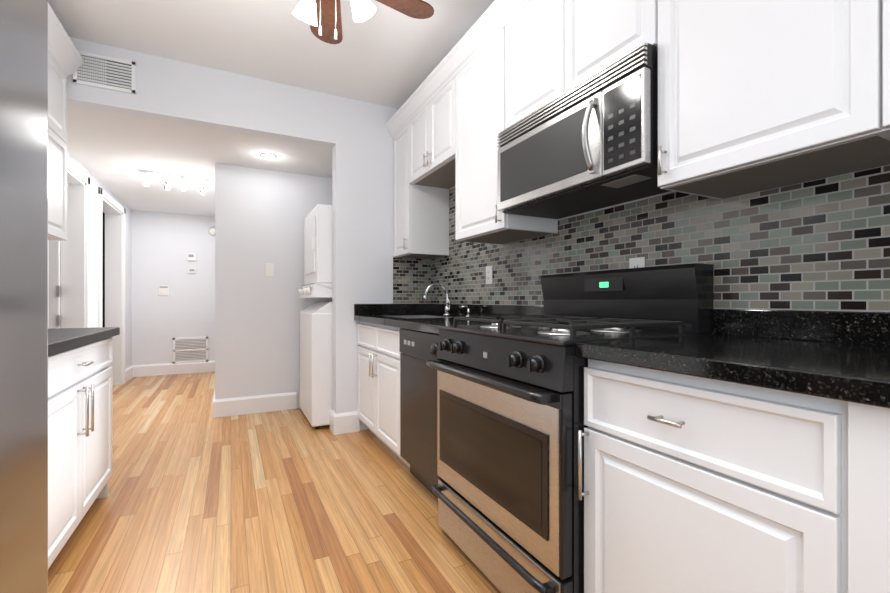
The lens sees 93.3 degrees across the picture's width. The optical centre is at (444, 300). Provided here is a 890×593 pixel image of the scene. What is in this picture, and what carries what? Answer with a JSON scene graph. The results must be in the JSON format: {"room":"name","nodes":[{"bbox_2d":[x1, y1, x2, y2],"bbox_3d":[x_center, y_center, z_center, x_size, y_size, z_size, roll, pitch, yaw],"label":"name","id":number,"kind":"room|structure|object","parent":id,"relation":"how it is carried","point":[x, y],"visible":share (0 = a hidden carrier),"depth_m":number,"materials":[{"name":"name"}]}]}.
{"room":"kitchen","nodes":[
{"label":"kitchen","id":0,"kind":"room"},
{"bbox_2d":[60,152,131,368],"bbox_3d":[-2.744,-0.265,1.475,1.250,2.530,8.720,0,0,-27],"label":"wall","id":1,"kind":"structure","parent":0,"point":[95,183],"depth_m":4.11,"materials":[{"name":"white paint"}]},
{"bbox_2d":[48,23,71,240],"bbox_3d":[-2.101,-0.869,1.935,0.307,1.058,0.944,0,0,-27],"label":"upper cabinet","id":2,"kind":"object","parent":1,"relation":"attached to","point":[65,60],"depth_m":2.28,"materials":[{"name":"white wood"}]},
{"bbox_2d":[48,159,89,328],"bbox_3d":[-3.053,-0.050,3.282,0.200,2.100,1.040,0,0,-27],"label":"door frame","id":3,"kind":"structure","parent":1,"relation":"attached to","point":[72,291],"depth_m":3.66,"materials":[{"name":"white paint"}]},
{"bbox_2d":[98,187,125,384],"bbox_3d":[-3.682,-0.050,4.538,0.180,2.100,1.090,0,0,-27],"label":"door frame","id":4,"kind":"structure","parent":1,"relation":"attached to","point":[115,213],"depth_m":4.95,"materials":[{"name":"white paint"}]},
{"bbox_2d":[126,365,133,381],"bbox_3d":[-3.954,0.925,5.247,0.018,0.150,0.420,0,0,-27],"label":"baseboard","id":5,"kind":"structure","parent":1,"relation":"attached to","point":[130,370],"depth_m":5.30,"materials":[{"name":"white paint"}]},
{"bbox_2d":[132,210,214,364],"bbox_3d":[-3.664,-0.085,5.759,1.300,2.170,0.150,0,0,-27],"label":"wall","id":6,"kind":"structure","parent":0,"point":[163,244],"depth_m":5.65,"materials":[{"name":"white paint"}]},
{"bbox_2d":[158,286,168,295],"bbox_3d":[-3.756,-0.121,5.611,0.111,0.121,0.029,0,0,-27],"label":"thermostat","id":7,"kind":"object","parent":6,"relation":"attached to","point":[163,290],"depth_m":5.61,"materials":[{"name":"white plastic"}]},
{"bbox_2d":[134,361,214,376],"bbox_3d":[-3.631,0.925,5.682,0.990,0.150,0.018,0,0,-27],"label":"baseboard","id":8,"kind":"structure","parent":6,"relation":"attached to","point":[167,368],"depth_m":5.65,"materials":[{"name":"white paint"}]},
{"bbox_2d":[173,337,207,363],"bbox_3d":[-3.484,0.685,5.759,0.420,0.350,0.012,0,0,-27],"label":"air vent","id":9,"kind":"object","parent":6,"relation":"in","point":[190,349],"visible":1,"depth_m":5.76,"materials":[{"name":"white metal"}]},
{"bbox_2d":[187,253,196,260],"bbox_3d":[-3.465,-0.589,5.759,0.106,0.100,0.029,0,0,-27],"label":"thermostat","id":10,"kind":"object","parent":6,"relation":"attached to","point":[190,256],"depth_m":5.75,"materials":[{"name":"white plastic"}]},
{"bbox_2d":[188,268,195,272],"bbox_3d":[-3.465,-0.404,5.759,0.082,0.057,0.029,0,0,-27],"label":"thermostat","id":11,"kind":"object","parent":6,"relation":"attached to","point":[190,270],"depth_m":5.75,"materials":[{"name":"white plastic"}]},
{"bbox_2d":[208,227,214,235],"bbox_3d":[-3.236,-0.960,5.866,0.130,0.130,0.047,0,0,-27],"label":"smoke detector","id":12,"kind":"object","parent":6,"relation":"attached to","point":[211,231],"visible":0.77,"depth_m":5.85,"materials":[{"name":"white plastic"}]},
{"bbox_2d":[67,106,331,216],"bbox_3d":[-2.171,-1.220,4.623,3.030,0.100,3.630,0,0,-27],"label":"ceiling","id":13,"kind":"structure","parent":0,"point":[113,153],"depth_m":3.40,"materials":[{"name":"white paint"}]},
{"bbox_2d":[138,170,209,194],"bbox_3d":[-2.517,-1.097,3.927,0.564,0.146,0.112,0,0,-37],"label":"track light","id":14,"kind":"object","parent":13,"relation":"attached to","point":[167,186],"visible":1,"depth_m":3.90,"materials":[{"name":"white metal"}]},
{"bbox_2d":[260,153,276,158],"bbox_3d":[-1.430,-1.165,3.401,0.130,0.008,0.130,0,0,-27],"label":"recessed light","id":15,"kind":"object","parent":13,"relation":"in","point":[268,155],"visible":0.98,"depth_m":3.39,"materials":[{"name":"white glass"}]},
{"bbox_2d":[215,163,226,399],"bbox_3d":[-2.553,-0.085,4.878,0.120,2.170,2.830,0,0,-27],"label":"wall","id":16,"kind":"structure","parent":0,"point":[220,169],"depth_m":3.61,"materials":[{"name":"white paint"}]},
{"bbox_2d":[213,392,215,417],"bbox_3d":[-2.565,0.925,4.749,0.018,0.150,2.648,0,0,-27],"label":"baseboard","id":17,"kind":"structure","parent":16,"relation":"attached to","point":[214,401],"depth_m":3.57,"materials":[{"name":"white paint"}]},
{"bbox_2d":[67,37,416,429],"bbox_3d":[-1.252,-0.265,2.987,2.780,2.530,0.120,0,0,-27],"label":"wall","id":18,"kind":"structure","parent":0,"point":[354,135],"depth_m":3.15,"materials":[{"name":"white paint"}]},
{"bbox_2d":[73,50,135,93],"bbox_3d":[-2.033,-1.363,2.514,0.300,0.195,0.013,0,0,-27],"label":"air vent","id":19,"kind":"object","parent":18,"relation":"in","point":[104,72],"visible":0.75,"depth_m":2.52,"materials":[{"name":"white metal"}]},
{"bbox_2d":[48,0,494,108],"bbox_3d":[-0.191,-1.580,0.739,3.030,0.100,5.090,0,0,-27],"label":"ceiling","id":20,"kind":"structure","parent":0,"point":[384,55],"depth_m":2.46,"materials":[{"name":"white paint"}]},
{"bbox_2d":[292,0,433,43],"bbox_3d":[-0.454,-1.282,1.694,0.924,0.494,0.933,0,0,-27],"label":"ceiling fan","id":21,"kind":"object","parent":20,"relation":"hanging from","point":[322,18],"visible":1,"depth_m":1.86,"materials":[{"name":"brown wood"}]},
{"bbox_2d":[48,372,500,592],"bbox_3d":[-1.038,1.025,2.400,3.230,0.050,8.820,0,0,-27],"label":"floor","id":22,"kind":"structure","parent":0,"point":[199,498],"depth_m":1.97,"materials":[{"name":"brown wood"}]},
{"bbox_2d":[0,0,47,592],"bbox_3d":[-0.993,0.107,0.381,0.816,1.783,0.904,0,0,-27],"label":"fridge","id":23,"kind":"object","parent":22,"relation":"on","point":[23,296],"visible":1,"depth_m":0.82,"materials":[{"name":"grey metal"}]},
{"bbox_2d":[48,337,112,568],"bbox_3d":[-1.739,0.591,1.556,0.607,0.820,1.047,0,0,-27],"label":"base cabinet","id":24,"kind":"object","parent":22,"relation":"on","point":[80,426],"visible":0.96,"depth_m":1.62,"materials":[{"name":"white wood"}]},
{"bbox_2d":[48,327,119,355],"bbox_3d":[-1.644,0.117,1.397,0.632,0.125,1.458,0,0,-27],"label":"countertop","id":25,"kind":"structure","parent":24,"relation":"on","point":[60,340],"depth_m":1.71,"materials":[{"name":"black stone"}]},
{"bbox_2d":[299,204,331,428],"bbox_3d":[-0.872,0.130,3.630,0.697,1.739,0.640,0,0,-27],"label":"dryer","id":26,"kind":"object","parent":22,"relation":"on","point":[316,363],"visible":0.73,"depth_m":3.25,"materials":[{"name":"white metal"}]},
{"bbox_2d":[357,341,409,467],"bbox_3d":[-0.189,0.670,2.943,0.617,0.660,0.917,0,0,-27],"label":"base cabinet","id":27,"kind":"object","parent":22,"relation":"on","point":[378,362],"depth_m":2.72,"materials":[{"name":"white wood"}]},
{"bbox_2d":[399,328,439,498],"bbox_3d":[0.135,0.579,2.250,0.636,0.841,0.601,0,0,-27],"label":"dishwasher","id":28,"kind":"object","parent":22,"relation":"on","point":[418,411],"visible":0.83,"depth_m":2.15,"materials":[{"name":"black metal"}]},
{"bbox_2d":[426,263,713,592],"bbox_3d":[0.411,0.439,1.611,0.740,1.121,0.774,0,0,-27],"label":"range","id":29,"kind":"object","parent":22,"relation":"on","point":[510,406],"visible":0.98,"depth_m":1.40,"materials":[{"name":"black"}]},
{"bbox_2d":[578,359,824,592],"bbox_3d":[0.777,0.578,1.049,0.617,0.844,0.548,0,0,-27],"label":"base cabinet","id":30,"kind":"object","parent":22,"relation":"on","point":[693,484],"depth_m":0.87,"materials":[{"name":"white wood"}]},
{"bbox_2d":[354,304,889,407],"bbox_3d":[0.379,0.092,1.802,0.642,0.125,3.467,0,0,-27],"label":"countertop","id":31,"kind":"structure","parent":30,"relation":"on","point":[841,355],"depth_m":1.04,"materials":[{"name":"black stone"}]},
{"bbox_2d":[387,282,469,317],"bbox_3d":[-0.149,0.099,2.959,0.458,0.452,0.608,0,0,-27],"label":"sink faucet","id":32,"kind":"object","parent":31,"relation":"in","point":[447,308],"visible":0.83,"depth_m":3.05,"materials":[{"name":"silver metal"}]},
{"bbox_2d":[825,398,889,592],"bbox_3d":[1.039,0.578,0.534,0.617,0.844,0.608,0,0,-27],"label":"base cabinet","id":33,"kind":"object","parent":22,"relation":"on","point":[857,436],"depth_m":0.65,"materials":[{"name":"white wood"}]},
{"bbox_2d":[227,165,331,407],"bbox_3d":[-1.238,-0.085,4.027,1.450,2.170,0.120,0,0,-27],"label":"wall","id":34,"kind":"structure","parent":0,"point":[261,215],"depth_m":3.77,"materials":[{"name":"white paint"}]},
{"bbox_2d":[216,392,296,416],"bbox_3d":[-1.657,0.925,3.736,0.640,0.150,0.018,0,0,-27],"label":"baseboard","id":35,"kind":"structure","parent":34,"relation":"attached to","point":[281,401],"depth_m":3.72,"materials":[{"name":"white paint"}]},
{"bbox_2d":[265,263,273,276],"bbox_3d":[-1.578,-0.270,3.781,0.072,0.116,0.009,0,0,-27],"label":"switch plate","id":36,"kind":"object","parent":34,"relation":"attached to","point":[269,270],"visible":0.69,"depth_m":3.77,"materials":[{"name":"white plastic"}]},
{"bbox_2d":[433,165,888,333],"bbox_3d":[1.047,-0.265,1.370,0.150,2.530,5.090,0,0,-27],"label":"wall","id":37,"kind":"structure","parent":0,"point":[675,191],"depth_m":1.66,"materials":[{"name":"white paint"}]},
{"bbox_2d":[389,112,448,258],"bbox_3d":[-0.191,-0.861,3.268,0.327,1.043,0.335,0,0,-27],"label":"upper cabinet","id":38,"kind":"object","parent":37,"relation":"attached to","point":[420,215],"depth_m":3.15,"materials":[{"name":"white wood"}]},
{"bbox_2d":[405,60,452,191],"bbox_3d":[0.044,-1.111,2.806,0.327,0.543,0.702,0,0,-27],"label":"upper cabinet","id":39,"kind":"object","parent":37,"relation":"attached to","point":[429,120],"depth_m":2.74,"materials":[{"name":"white wood"}]},
{"bbox_2d":[453,4,557,243],"bbox_3d":[0.315,-0.861,2.275,0.327,1.043,0.490,0,0,-27],"label":"upper cabinet","id":40,"kind":"object","parent":37,"relation":"attached to","point":[477,64],"depth_m":2.18,"materials":[{"name":"white wood"}]},
{"bbox_2d":[501,0,556,130],"bbox_3d":[0.517,-1.081,1.879,0.327,0.604,0.395,0,0,-27],"label":"upper cabinet","id":41,"kind":"object","parent":37,"relation":"attached to","point":[528,27],"depth_m":1.84,"materials":[{"name":"white wood"}]},
{"bbox_2d":[497,42,669,218],"bbox_3d":[0.563,-0.590,1.681,0.424,0.371,0.783,0,0,-27],"label":"microwave","id":42,"kind":"object","parent":41,"relation":"attached to","point":[590,143],"visible":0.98,"depth_m":1.50,"materials":[{"name":"silver metal"}]},
{"bbox_2d":[557,0,648,96],"bbox_3d":[0.696,-1.081,1.527,0.327,0.604,0.395,0,0,-27],"label":"upper cabinet","id":43,"kind":"object","parent":37,"relation":"attached to","point":[591,34],"depth_m":1.50,"materials":[{"name":"white wood"}]},
{"bbox_2d":[393,165,889,311],"bbox_3d":[0.520,-0.405,1.876,0.330,0.868,3.470,0,0,-27],"label":"tile backsplash","id":44,"kind":"structure","parent":37,"relation":"attached to","point":[822,244],"depth_m":1.40,"materials":[{"name":"tile"}]},
{"bbox_2d":[486,266,492,283],"bbox_3d":[0.282,-0.160,2.691,0.008,0.116,0.072,0,0,-27],"label":"electrical outlet plate","id":45,"kind":"object","parent":44,"relation":"attached to","point":[489,269],"depth_m":2.68,"materials":[{"name":"white plastic"}]},
{"bbox_2d":[629,257,644,267],"bbox_3d":[0.781,-0.116,1.711,0.008,0.116,0.072,0,0,-27],"label":"electrical outlet plate","id":46,"kind":"object","parent":44,"relation":"attached to","point":[638,262],"depth_m":1.71,"materials":[{"name":"white plastic"}]},
{"bbox_2d":[649,0,889,199],"bbox_3d":[0.899,-0.861,1.130,0.327,1.043,0.494,0,0,-27],"label":"upper cabinet","id":47,"kind":"object","parent":37,"relation":"attached to","point":[754,96],"depth_m":1.05,"materials":[{"name":"white wood"}]},
{"bbox_2d":[865,0,889,147],"bbox_3d":[1.159,-0.861,0.619,0.327,1.043,0.652,0,0,-27],"label":"upper cabinet","id":48,"kind":"object","parent":37,"relation":"attached to","point":[877,12],"depth_m":0.84,"materials":[{"name":"white wood"}]}
]}

